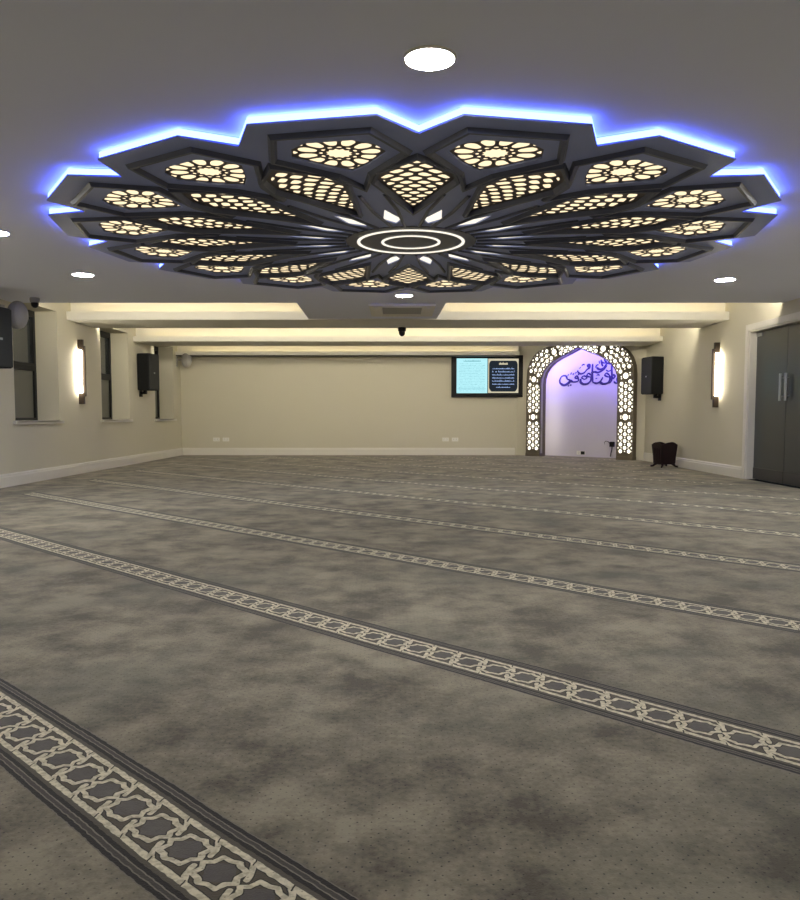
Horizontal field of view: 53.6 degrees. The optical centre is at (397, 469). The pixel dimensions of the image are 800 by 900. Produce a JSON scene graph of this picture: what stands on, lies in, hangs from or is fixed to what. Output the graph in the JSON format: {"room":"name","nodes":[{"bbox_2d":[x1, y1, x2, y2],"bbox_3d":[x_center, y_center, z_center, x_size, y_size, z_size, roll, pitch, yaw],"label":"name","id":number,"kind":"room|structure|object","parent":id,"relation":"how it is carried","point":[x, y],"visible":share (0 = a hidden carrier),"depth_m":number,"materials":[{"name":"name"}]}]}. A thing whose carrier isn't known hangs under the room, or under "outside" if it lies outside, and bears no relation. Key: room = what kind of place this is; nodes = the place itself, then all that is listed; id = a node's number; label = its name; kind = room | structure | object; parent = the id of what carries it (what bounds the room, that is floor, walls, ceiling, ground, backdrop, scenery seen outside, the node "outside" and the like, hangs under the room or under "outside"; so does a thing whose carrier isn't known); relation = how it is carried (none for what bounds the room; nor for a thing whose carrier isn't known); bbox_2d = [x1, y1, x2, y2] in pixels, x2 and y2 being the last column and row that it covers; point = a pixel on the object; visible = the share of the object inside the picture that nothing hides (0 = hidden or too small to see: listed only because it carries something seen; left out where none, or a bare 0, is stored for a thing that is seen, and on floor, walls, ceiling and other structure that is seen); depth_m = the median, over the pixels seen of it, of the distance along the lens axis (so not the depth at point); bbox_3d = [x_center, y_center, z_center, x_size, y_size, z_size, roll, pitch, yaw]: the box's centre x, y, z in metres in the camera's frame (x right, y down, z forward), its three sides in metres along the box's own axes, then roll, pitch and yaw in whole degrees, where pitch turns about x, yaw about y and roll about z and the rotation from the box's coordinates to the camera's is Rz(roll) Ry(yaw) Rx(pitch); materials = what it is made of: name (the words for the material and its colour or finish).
{"room":"mosque","nodes":[
{"label":"mosque","id":0,"kind":"room"},
{"bbox_2d":[0,299,181,474],"bbox_3d":[-5.170,-0.948,7.578,0.380,2.660,21.250,0,4,0],"label":"wall","id":1,"kind":"structure","parent":0,"point":[83,437],"depth_m":12.46,"materials":[{"name":"paint"}]},
{"bbox_2d":[0,307,12,368],"bbox_3d":[-4.729,-1.478,9.184,0.298,0.820,0.416,1,4,10],"label":"loudspeaker","id":2,"kind":"object","parent":1,"relation":"attached to","point":[6,349],"visible":1,"depth_m":9.24,"materials":[{"name":"paint"}]},
{"bbox_2d":[0,301,27,328],"bbox_3d":[-4.767,-1.923,9.830,0.344,0.350,0.250,1,4,10],"label":"speaker","id":3,"kind":"object","parent":1,"relation":"attached to","point":[19,312],"visible":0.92,"depth_m":9.75},
{"bbox_2d":[14,301,27,327],"bbox_3d":[-4.637,-1.922,9.807,0.080,0.332,0.238,1,4,10],"label":"grille","id":4,"kind":"object","parent":3,"relation":"attached to","point":[20,310],"depth_m":9.75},
{"bbox_2d":[12,309,64,423],"bbox_3d":[-5.147,-1.454,10.931,0.425,1.627,1.490,0,4,0],"label":"window","id":5,"kind":"structure","parent":1,"relation":"in","point":[24,344],"depth_m":11.33,"materials":[{"name":"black glass"}]},
{"bbox_2d":[77,339,86,403],"bbox_3d":[-4.924,-1.527,12.321,0.112,1.000,0.096,0,4,0],"label":"wall sconce","id":6,"kind":"object","parent":1,"relation":"attached to","point":[80,343],"visible":1,"depth_m":12.30,"materials":[{"name":"white glass"}]},
{"bbox_2d":[0,448,182,487],"bbox_3d":[-4.969,0.295,7.663,0.022,0.168,21.250,0,4,0],"label":"baseboard","id":7,"kind":"structure","parent":1,"relation":"attached to","point":[30,476],"depth_m":12.29,"materials":[{"name":"white paint"}]},
{"bbox_2d":[100,330,132,421],"bbox_3d":[-5.147,-1.660,13.964,0.425,1.627,1.510,0,4,0],"label":"window","id":8,"kind":"structure","parent":1,"relation":"in","point":[105,342],"depth_m":14.43,"materials":[{"name":"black glass"}]},
{"bbox_2d":[137,353,159,396],"bbox_3d":[-4.819,-1.821,15.234,0.298,0.820,0.416,1,4,10],"label":"loudspeaker","id":9,"kind":"object","parent":1,"relation":"attached to","point":[147,363],"visible":1,"depth_m":15.08,"materials":[{"name":"paint"}]},
{"bbox_2d":[148,354,159,389],"bbox_3d":[-4.683,-1.879,15.206,0.014,0.676,0.396,1,4,10],"label":"grille","id":10,"kind":"object","parent":9,"relation":"attached to","point":[153,359],"depth_m":15.17,"materials":[{"name":"black metal"}]},
{"bbox_2d":[154,346,176,420],"bbox_3d":[-5.147,-1.860,16.893,0.425,1.627,1.500,0,4,0],"label":"window","id":11,"kind":"structure","parent":1,"relation":"in","point":[157,404],"depth_m":17.48,"materials":[{"name":"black glass"}]},
{"bbox_2d":[176,353,191,367],"bbox_3d":[-4.808,-2.477,17.803,0.344,0.350,0.250,0,4,0],"label":"speaker","id":12,"kind":"object","parent":1,"relation":"attached to","point":[186,359],"visible":1,"depth_m":17.72},
{"bbox_2d":[187,354,191,366],"bbox_3d":[-4.676,-2.477,17.803,0.080,0.332,0.238,0,4,0],"label":"grille","id":13,"kind":"object","parent":12,"relation":"attached to","point":[189,359],"depth_m":17.73,"materials":[{"name":"grey metal"}]},
{"bbox_2d":[66,303,729,327],"bbox_3d":[0.000,-2.456,12.468,9.960,0.315,1.153,0,4,0],"label":"ceiling beam","id":14,"kind":"structure","parent":1,"relation":"attached to","point":[96,315],"depth_m":12.05,"materials":[{"name":"paint"}]},
{"bbox_2d":[398,327,405,335],"bbox_3d":[0.065,-2.261,12.966,0.138,0.143,0.138,0,4,0],"label":"security camera","id":15,"kind":"object","parent":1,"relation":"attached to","point":[401,330],"visible":1,"depth_m":12.92,"materials":[{"name":"black plastic"}]},
{"bbox_2d":[180,357,516,454],"bbox_3d":[-1.125,-1.675,18.238,7.710,2.660,0.120,0,4,0],"label":"wall","id":16,"kind":"structure","parent":0,"point":[252,402],"depth_m":18.19,"materials":[{"name":"paint"}]},
{"bbox_2d":[175,346,519,356],"bbox_3d":[-1.130,-2.777,17.908,7.700,0.415,0.390,0,4,0],"label":"trim","id":17,"kind":"structure","parent":16,"relation":"attached to","point":[193,351],"depth_m":17.87,"materials":[{"name":"paint"}]},
{"bbox_2d":[183,448,514,454],"bbox_3d":[-1.134,-0.427,18.252,7.648,0.168,0.022,0,4,0],"label":"baseboard","id":18,"kind":"structure","parent":16,"relation":"attached to","point":[186,451],"depth_m":18.24,"materials":[{"name":"white paint"}]},
{"bbox_2d":[451,355,522,396],"bbox_3d":[2.040,-2.140,18.086,1.640,0.950,0.121,0,4,0],"label":"television","id":19,"kind":"object","parent":16,"relation":"attached to","point":[470,376],"visible":1,"depth_m":18.03,"materials":[{"name":"black plastic"}]},
{"bbox_2d":[0,455,799,899],"bbox_3d":[0.600,0.368,8.269,11.160,0.060,22.450,0,4,0],"label":"floor","id":20,"kind":"structure","parent":0,"point":[223,677],"depth_m":2.65,"materials":[{"name":"carpet"}]},
{"bbox_2d":[650,442,677,467],"bbox_3d":[4.680,-0.271,13.914,0.353,0.441,0.353,-1,4,-16],"label":"book stand","id":21,"kind":"object","parent":20,"relation":"on","point":[663,453],"visible":1,"depth_m":13.79,"materials":[{"name":"brown wood"}]},
{"bbox_2d":[0,0,799,318],"bbox_3d":[0.000,-1.913,4.395,9.960,0.300,15.030,0,4,0],"label":"ceiling","id":22,"kind":"structure","parent":0,"point":[80,80],"depth_m":3.53,"materials":[{"name":"paint"}]},
{"bbox_2d":[0,230,9,235],"bbox_3d":[-3.200,-1.885,6.286,0.218,0.010,0.218,0,4,0],"label":"recessed light","id":23,"kind":"object","parent":22,"relation":"in","point":[2,232],"visible":1,"depth_m":6.30,"materials":[{"name":"white paint"}]},
{"bbox_2d":[29,297,39,307],"bbox_3d":[-4.500,-2.070,9.812,0.120,0.124,0.120,0,4,0],"label":"security camera","id":24,"kind":"object","parent":22,"relation":"attached to","point":[35,301],"visible":1,"depth_m":9.77,"materials":[{"name":"grey plastic"}]},
{"bbox_2d":[72,272,93,276],"bbox_3d":[-3.246,-2.013,8.162,0.218,0.010,0.218,0,4,0],"label":"recessed light","id":25,"kind":"object","parent":22,"relation":"in","point":[80,274],"visible":1,"depth_m":8.13,"materials":[{"name":"white paint"}]},
{"bbox_2d":[369,304,435,316],"bbox_3d":[0.055,-2.187,10.866,0.870,0.033,1.120,0,4,0],"label":"air conditioner","id":26,"kind":"object","parent":22,"relation":"attached to","point":[389,310],"visible":1,"depth_m":10.77,"materials":[{"name":"paint"}]},
{"bbox_2d":[382,308,421,313],"bbox_3d":[0.055,-2.190,10.861,0.530,0.016,0.669,0,4,0],"label":"grille","id":27,"kind":"object","parent":26,"relation":"attached to","point":[385,310],"depth_m":10.92,"materials":[{"name":"grey plastic"}]},
{"bbox_2d":[395,294,412,296],"bbox_3d":[0.073,-2.110,9.579,0.218,0.010,0.218,0,4,0],"label":"recessed light","id":28,"kind":"object","parent":22,"relation":"in","point":[396,295],"visible":1,"depth_m":9.54,"materials":[{"name":"white paint"}]},
{"bbox_2d":[396,295,411,296],"bbox_3d":[0.073,-2.106,9.579,0.199,0.002,0.199,0,4,-4],"label":"diffuser","id":29,"kind":"object","parent":28,"relation":"attached to","point":[396,295],"depth_m":9.58,"materials":[{"name":"white plastic"}]},
{"bbox_2d":[47,107,780,292],"bbox_3d":[0.104,-1.857,6.393,5.370,0.082,5.370,0,4,0],"label":"ceiling medallion","id":30,"kind":"object","parent":22,"relation":"attached to","point":[368,199],"visible":1,"depth_m":5.21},
{"bbox_2d":[100,221,161,234],"bbox_3d":[-2.048,-1.833,5.972,0.480,0.002,0.478,3,5,37],"label":"light","id":31,"kind":"object","parent":30,"relation":"on","point":[106,227],"depth_m":6.02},
{"bbox_2d":[105,190,179,206],"bbox_3d":[-1.723,-1.779,5.183,0.480,0.002,0.478,1,4,15],"label":"light","id":32,"kind":"object","parent":30,"relation":"on","point":[113,198],"depth_m":5.21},
{"bbox_2d":[136,247,188,255],"bbox_3d":[-2.048,-1.891,6.812,0.480,0.002,0.478,-3,5,-37],"label":"light","id":33,"kind":"object","parent":30,"relation":"on","point":[144,251],"depth_m":6.86,"materials":[{"name":"beige plastic"}]},
{"bbox_2d":[166,160,244,182],"bbox_3d":[-1.120,-1.738,4.577,0.480,0.002,0.478,-1,4,-7],"label":"light","id":34,"kind":"object","parent":30,"relation":"on","point":[186,171],"depth_m":4.62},
{"bbox_2d":[198,266,242,271],"bbox_3d":[-1.723,-1.944,7.601,0.480,0.002,0.478,-1,4,-15],"label":"light","id":35,"kind":"object","parent":30,"relation":"on","point":[200,268],"depth_m":7.66,"materials":[{"name":"beige plastic"}]},
{"bbox_2d":[270,276,311,281],"bbox_3d":[-1.108,-1.986,8.215,0.478,0.002,0.480,1,4,15],"label":"light","id":36,"kind":"object","parent":30,"relation":"on","point":[300,278],"depth_m":8.22,"materials":[{"name":"beige plastic"}]},
{"bbox_2d":[293,140,379,165],"bbox_3d":[-0.317,-1.716,4.245,0.478,0.002,0.480,-3,5,-37],"label":"light","id":37,"kind":"object","parent":30,"relation":"on","point":[322,152],"depth_m":4.28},
{"bbox_2d":[339,217,363,224],"bbox_3d":[-0.344,-1.809,5.724,0.146,0.003,0.431,3,5,34],"label":"light","id":38,"kind":"object","parent":30,"relation":"on","point":[342,220],"depth_m":5.73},
{"bbox_2d":[352,254,370,259],"bbox_3d":[-0.344,-1.901,7.061,0.146,0.003,0.431,-3,5,-34],"label":"light","id":39,"kind":"object","parent":30,"relation":"on","point":[358,256],"depth_m":7.02,"materials":[{"name":"white plastic"}]},
{"bbox_2d":[350,281,388,286],"bbox_3d":[-0.317,-2.008,8.539,0.478,0.002,0.480,3,5,37],"label":"light","id":40,"kind":"object","parent":30,"relation":"on","point":[367,283],"depth_m":8.58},
{"bbox_2d":[384,210,399,221],"bbox_3d":[-0.053,-1.801,5.604,0.146,0.003,0.431,1,4,11],"label":"light","id":41,"kind":"object","parent":30,"relation":"on","point":[389,215],"depth_m":5.60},
{"bbox_2d":[387,256,399,263],"bbox_3d":[-0.053,-1.909,7.182,0.146,0.003,0.431,-1,4,-11],"label":"light","id":42,"kind":"object","parent":30,"relation":"on","point":[395,259],"depth_m":7.17,"materials":[{"name":"white plastic"}]},
{"bbox_2d":[381,235,439,248],"bbox_3d":[0.104,-1.836,6.394,0.477,0.006,0.477,0,4,0],"label":"ring light","id":43,"kind":"object","parent":30,"relation":"on","point":[387,241],"depth_m":6.37,"materials":[{"name":"white plastic"}]},
{"bbox_2d":[357,230,464,253],"bbox_3d":[0.104,-1.836,6.394,0.866,0.006,0.866,0,4,0],"label":"ring light","id":44,"kind":"object","parent":30,"relation":"on","point":[368,241],"depth_m":6.37,"materials":[{"name":"white plastic"}]},
{"bbox_2d":[420,256,431,262],"bbox_3d":[0.261,-1.909,7.182,0.146,0.003,0.431,1,4,11],"label":"light","id":45,"kind":"object","parent":30,"relation":"on","point":[423,259],"depth_m":7.17,"materials":[{"name":"white plastic"}]},
{"bbox_2d":[425,210,441,221],"bbox_3d":[0.261,-1.801,5.604,0.146,0.003,0.431,-1,4,-11],"label":"light","id":46,"kind":"object","parent":30,"relation":"on","point":[430,215],"depth_m":5.60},
{"bbox_2d":[426,281,464,286],"bbox_3d":[0.525,-2.008,8.539,0.478,0.002,0.480,-3,5,-37],"label":"light","id":47,"kind":"object","parent":30,"relation":"on","point":[437,283],"depth_m":8.58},
{"bbox_2d":[449,254,467,259],"bbox_3d":[0.552,-1.901,7.061,0.146,0.003,0.431,3,5,34],"label":"light","id":48,"kind":"object","parent":30,"relation":"on","point":[451,256],"depth_m":7.03,"materials":[{"name":"white plastic"}]},
{"bbox_2d":[460,216,487,224],"bbox_3d":[0.552,-1.809,5.724,0.146,0.003,0.431,-3,5,-34],"label":"light","id":49,"kind":"object","parent":30,"relation":"on","point":[474,220],"depth_m":5.71,"materials":[{"name":"white plastic"}]},
{"bbox_2d":[455,140,541,168],"bbox_3d":[0.525,-1.716,4.245,0.478,0.002,0.480,3,5,37],"label":"light","id":50,"kind":"object","parent":30,"relation":"on","point":[469,154],"depth_m":4.30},
{"bbox_2d":[504,276,545,281],"bbox_3d":[1.316,-1.986,8.215,0.478,0.002,0.480,-1,4,-15],"label":"light","id":51,"kind":"object","parent":30,"relation":"on","point":[506,278],"depth_m":8.22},
{"bbox_2d":[575,266,619,271],"bbox_3d":[1.923,-1.945,7.613,0.478,0.002,0.480,1,4,7],"label":"light","id":52,"kind":"object","parent":30,"relation":"on","point":[577,268],"depth_m":7.65,"materials":[{"name":"beige plastic"}]},
{"bbox_2d":[586,160,665,182],"bbox_3d":[1.316,-1.738,4.569,0.478,0.002,0.480,1,4,15],"label":"light","id":53,"kind":"object","parent":30,"relation":"on","point":[611,171],"depth_m":4.62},
{"bbox_2d":[631,247,684,255],"bbox_3d":[2.256,-1.891,6.812,0.480,0.002,0.478,3,5,37],"label":"light","id":54,"kind":"object","parent":30,"relation":"on","point":[668,251],"depth_m":6.86,"materials":[{"name":"beige plastic"}]},
{"bbox_2d":[648,190,722,206],"bbox_3d":[1.931,-1.779,5.183,0.480,0.002,0.478,-1,4,-15],"label":"light","id":55,"kind":"object","parent":30,"relation":"on","point":[696,198],"depth_m":5.21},
{"bbox_2d":[661,221,723,234],"bbox_3d":[2.256,-1.833,5.972,0.480,0.002,0.478,-3,5,-37],"label":"light","id":56,"kind":"object","parent":30,"relation":"on","point":[700,227],"depth_m":6.02,"materials":[{"name":"beige plastic"}]},
{"bbox_2d":[403,45,456,70],"bbox_3d":[0.130,-1.677,3.228,0.218,0.010,0.218,0,4,0],"label":"recessed light","id":57,"kind":"object","parent":22,"relation":"in","point":[425,57],"visible":1,"depth_m":3.22,"materials":[{"name":"white paint"}]},
{"bbox_2d":[714,277,735,281],"bbox_3d":[3.493,-2.033,8.461,0.218,0.010,0.218,0,4,0],"label":"recessed light","id":58,"kind":"object","parent":22,"relation":"in","point":[726,279],"visible":1,"depth_m":8.43,"materials":[{"name":"white paint"}]},
{"bbox_2d":[715,279,734,281],"bbox_3d":[3.493,-2.030,8.461,0.199,0.002,0.199,0,4,-4],"label":"diffuser","id":59,"kind":"object","parent":58,"relation":"attached to","point":[717,280],"depth_m":8.49,"materials":[{"name":"white plastic"}]},
{"bbox_2d":[545,349,616,457],"bbox_3d":[4.259,-1.613,17.330,2.800,2.660,0.060,4,6,45],"label":"wall niche","id":60,"kind":"object","parent":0,"point":[579,417],"visible":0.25,"depth_m":17.52,"materials":[{"name":"white paint"}]},
{"bbox_2d":[577,451,584,454],"bbox_3d":[4.061,-0.377,17.558,0.179,0.072,0.016,4,6,45],"label":"wall socket","id":61,"kind":"object","parent":60,"relation":"attached to","point":[578,452],"visible":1,"depth_m":17.55,"materials":[{"name":"white plastic"}]},
{"bbox_2d":[559,359,616,386],"bbox_3d":[4.162,-2.130,17.341,1.491,0.578,0.011,4,6,45],"label":"calligraphy","id":62,"kind":"object","parent":60,"relation":"attached to","point":[605,362],"visible":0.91,"depth_m":17.25},
{"bbox_2d":[604,441,614,456],"bbox_3d":[4.536,-0.458,17.045,0.060,0.339,0.256,-4,6,-45],"label":"power adapter","id":63,"kind":"object","parent":60,"relation":"attached to","point":[611,444],"visible":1,"depth_m":16.98,"materials":[{"name":"black plastic"}]},
{"bbox_2d":[516,346,646,460],"bbox_3d":[4.014,-1.605,17.215,3.182,2.660,0.450,4,6,45],"label":"wall","id":64,"kind":"structure","parent":0,"point":[639,352],"depth_m":17.70,"materials":[{"name":"paint"}]},
{"bbox_2d":[133,328,662,345],"bbox_3d":[0.000,-2.632,15.373,9.960,0.360,0.993,0,4,0],"label":"ceiling beam","id":65,"kind":"structure","parent":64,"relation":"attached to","point":[146,336],"depth_m":15.04,"materials":[{"name":"paint"}]},
{"bbox_2d":[525,346,637,460],"bbox_3d":[3.894,-1.558,16.968,2.650,2.600,0.232,4,6,45],"label":"arch","id":66,"kind":"object","parent":64,"relation":"attached to","point":[622,360],"visible":0.88,"depth_m":16.55,"materials":[{"name":"brown metal"}]},
{"bbox_2d":[644,298,799,473],"bbox_3d":[5.050,-0.871,6.456,0.140,2.660,19.000,0,4,0],"label":"wall","id":67,"kind":"structure","parent":0,"point":[685,415],"depth_m":12.87,"materials":[{"name":"paint"}]},
{"bbox_2d":[641,356,663,400],"bbox_3d":[4.829,-1.724,14.990,0.298,0.820,0.416,-1,4,-10],"label":"loudspeaker","id":68,"kind":"object","parent":67,"relation":"attached to","point":[652,368],"visible":1,"depth_m":14.83,"materials":[{"name":"paint"}]},
{"bbox_2d":[641,357,651,393],"bbox_3d":[4.693,-1.782,14.962,0.014,0.676,0.396,-1,4,-10],"label":"grille","id":69,"kind":"object","parent":68,"relation":"attached to","point":[646,363],"depth_m":14.94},
{"bbox_2d":[643,452,741,477],"bbox_3d":[4.969,-0.118,13.721,0.022,0.168,4.565,0,4,0],"label":"baseboard","id":70,"kind":"structure","parent":67,"relation":"attached to","point":[711,467],"depth_m":12.76,"materials":[{"name":"white paint"}]},
{"bbox_2d":[711,342,719,406],"bbox_3d":[4.924,-1.473,12.264,0.112,1.000,0.096,0,4,0],"label":"wall sconce","id":71,"kind":"object","parent":67,"relation":"attached to","point":[715,360],"visible":1,"depth_m":12.25,"materials":[{"name":"white glass"}]},
{"bbox_2d":[741,311,799,486],"bbox_3d":[5.039,-0.903,10.373,0.162,2.190,2.000,0,4,0],"label":"door","id":72,"kind":"structure","parent":67,"relation":"in","point":[771,418],"depth_m":10.71,"materials":[{"name":"grey paint"}]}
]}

